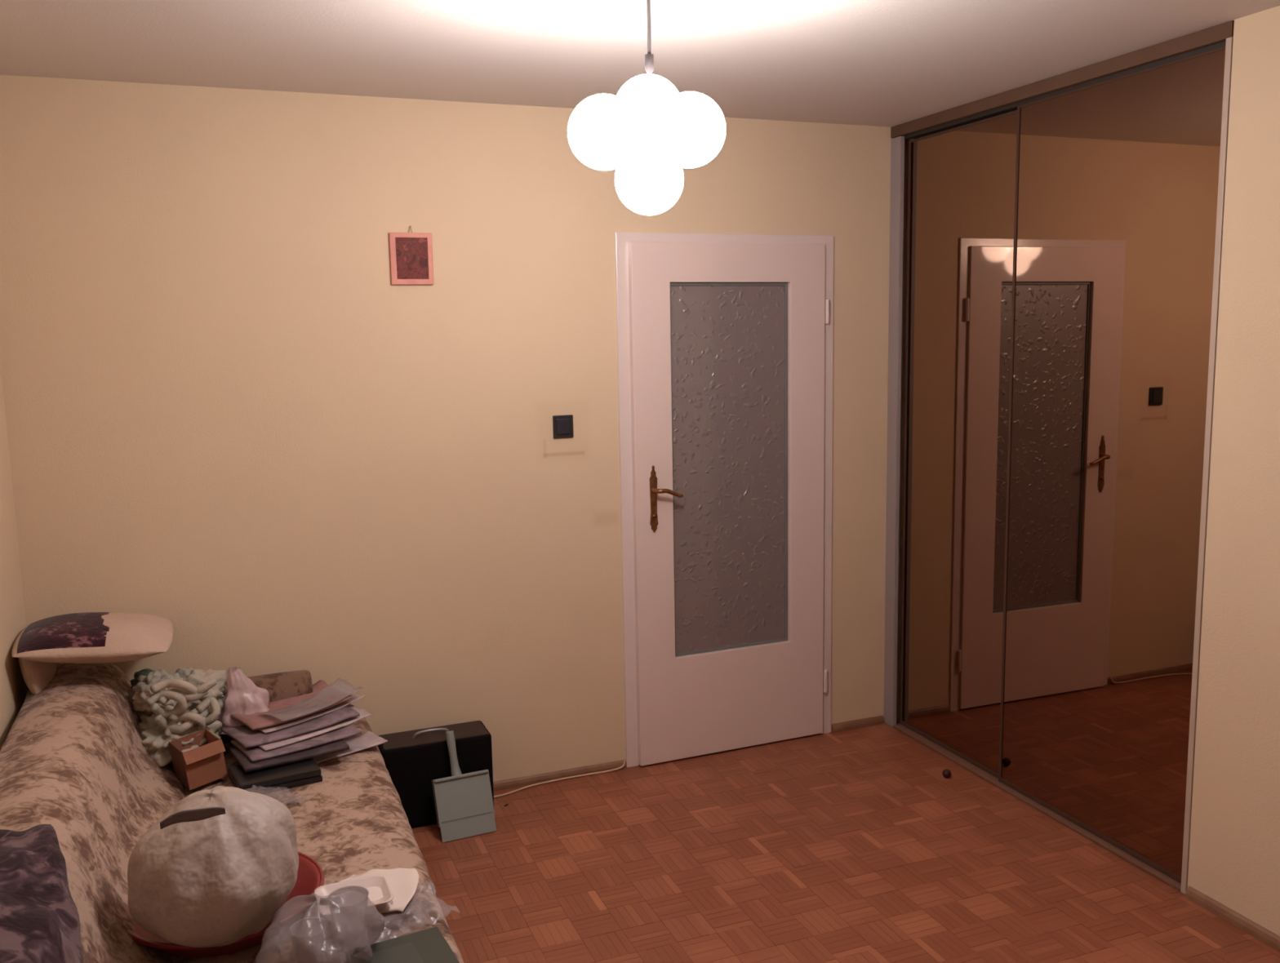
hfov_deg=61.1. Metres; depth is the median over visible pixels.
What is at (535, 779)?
baseboard
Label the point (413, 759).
suitcase
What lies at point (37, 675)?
cushion
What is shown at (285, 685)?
bolster cushion
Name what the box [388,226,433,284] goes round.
wall picture
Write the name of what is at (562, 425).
light switch
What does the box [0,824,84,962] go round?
pillow
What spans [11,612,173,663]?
pillow
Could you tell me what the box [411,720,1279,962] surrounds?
floor
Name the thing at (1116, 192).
mirror
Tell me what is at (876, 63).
ceiling
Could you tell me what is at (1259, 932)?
baseboard
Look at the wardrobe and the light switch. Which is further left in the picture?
the light switch
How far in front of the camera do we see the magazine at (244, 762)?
3.17 m
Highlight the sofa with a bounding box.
[0,662,463,962]
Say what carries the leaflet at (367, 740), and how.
on the sofa
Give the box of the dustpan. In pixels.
[431,730,496,843]
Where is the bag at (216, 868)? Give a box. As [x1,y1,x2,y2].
[127,786,298,947]
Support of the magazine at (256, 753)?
on the magazine at (244, 762)
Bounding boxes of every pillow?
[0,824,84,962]
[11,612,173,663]
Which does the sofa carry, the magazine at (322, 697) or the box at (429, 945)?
the box at (429, 945)
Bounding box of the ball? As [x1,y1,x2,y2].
[942,769,951,777]
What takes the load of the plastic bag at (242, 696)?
on the leaflet at (356, 697)
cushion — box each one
[18,657,56,694]
[225,670,312,702]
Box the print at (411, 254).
[395,237,428,279]
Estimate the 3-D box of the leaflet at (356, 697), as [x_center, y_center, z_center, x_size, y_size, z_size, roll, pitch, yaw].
[-1.070,0.720,3.436,0.171,0.037,0.351,6,11,41]
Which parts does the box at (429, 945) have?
label panel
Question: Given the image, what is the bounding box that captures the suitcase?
[377,720,493,828]
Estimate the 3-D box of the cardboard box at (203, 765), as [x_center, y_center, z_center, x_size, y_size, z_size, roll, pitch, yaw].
[-1.286,0.812,3.162,0.122,0.127,0.141,-8,10,-41]
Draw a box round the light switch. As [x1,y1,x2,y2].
[552,414,573,438]
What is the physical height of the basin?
0.061 m
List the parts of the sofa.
backrest, seat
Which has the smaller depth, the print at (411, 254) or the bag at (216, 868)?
the bag at (216, 868)
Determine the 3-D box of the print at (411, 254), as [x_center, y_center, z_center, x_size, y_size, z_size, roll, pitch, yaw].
[-0.774,-0.756,3.678,0.112,0.144,0.007,-4,8,-21]
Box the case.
[229,758,322,795]
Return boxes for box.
[168,728,227,790]
[345,926,459,962]
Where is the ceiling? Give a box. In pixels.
[0,0,1279,127]
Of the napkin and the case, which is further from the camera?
the case
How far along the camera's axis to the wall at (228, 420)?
3.69 m
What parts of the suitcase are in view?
handle, panel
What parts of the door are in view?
handle, lever, glass pane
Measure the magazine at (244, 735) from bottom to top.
0.028 m
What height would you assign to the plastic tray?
0.028 m
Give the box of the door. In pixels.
[614,231,833,767]
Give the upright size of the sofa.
0.706 m
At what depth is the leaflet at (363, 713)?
3.30 m
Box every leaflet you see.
[240,684,364,733]
[257,703,373,751]
[313,730,387,763]
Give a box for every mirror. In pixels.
[902,113,1017,773]
[1001,48,1225,877]
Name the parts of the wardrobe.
post, rail, rail, rail, rail, rail, post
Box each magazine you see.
[220,706,359,748]
[229,739,349,772]
[230,680,353,730]
[231,724,361,762]
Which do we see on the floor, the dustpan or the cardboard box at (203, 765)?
the dustpan
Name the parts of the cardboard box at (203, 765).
panel, panel, panel, panel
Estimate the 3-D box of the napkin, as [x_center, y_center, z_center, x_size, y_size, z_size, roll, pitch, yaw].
[-0.590,0.916,2.436,0.198,0.027,0.175,1,8,13]
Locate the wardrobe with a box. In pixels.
[883,20,1234,894]
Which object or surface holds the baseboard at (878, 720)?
attached to the wall at (228, 420)
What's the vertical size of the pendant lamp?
0.512 m
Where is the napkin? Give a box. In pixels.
[338,867,418,913]
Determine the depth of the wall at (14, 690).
3.18 m
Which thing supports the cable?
on the floor
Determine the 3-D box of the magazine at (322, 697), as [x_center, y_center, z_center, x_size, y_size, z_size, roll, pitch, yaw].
[-1.111,0.705,3.430,0.334,0.041,0.221,-8,11,-43]
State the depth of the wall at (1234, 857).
2.92 m
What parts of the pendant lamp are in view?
globe, globe, cord, globe, globe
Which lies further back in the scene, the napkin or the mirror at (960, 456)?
the mirror at (960, 456)
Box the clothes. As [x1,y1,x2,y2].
[129,667,227,767]
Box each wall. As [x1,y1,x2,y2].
[0,75,913,782]
[0,364,29,750]
[1186,5,1279,936]
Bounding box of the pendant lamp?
[567,0,725,215]
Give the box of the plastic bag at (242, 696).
[217,666,269,734]
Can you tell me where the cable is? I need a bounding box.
[493,760,625,798]
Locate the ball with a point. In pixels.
(946, 773)
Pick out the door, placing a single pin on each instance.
(725, 342)
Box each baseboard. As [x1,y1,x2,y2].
[493,760,626,791]
[831,715,884,732]
[1185,886,1279,951]
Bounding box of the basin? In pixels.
[128,852,324,958]
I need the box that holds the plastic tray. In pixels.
[314,874,393,921]

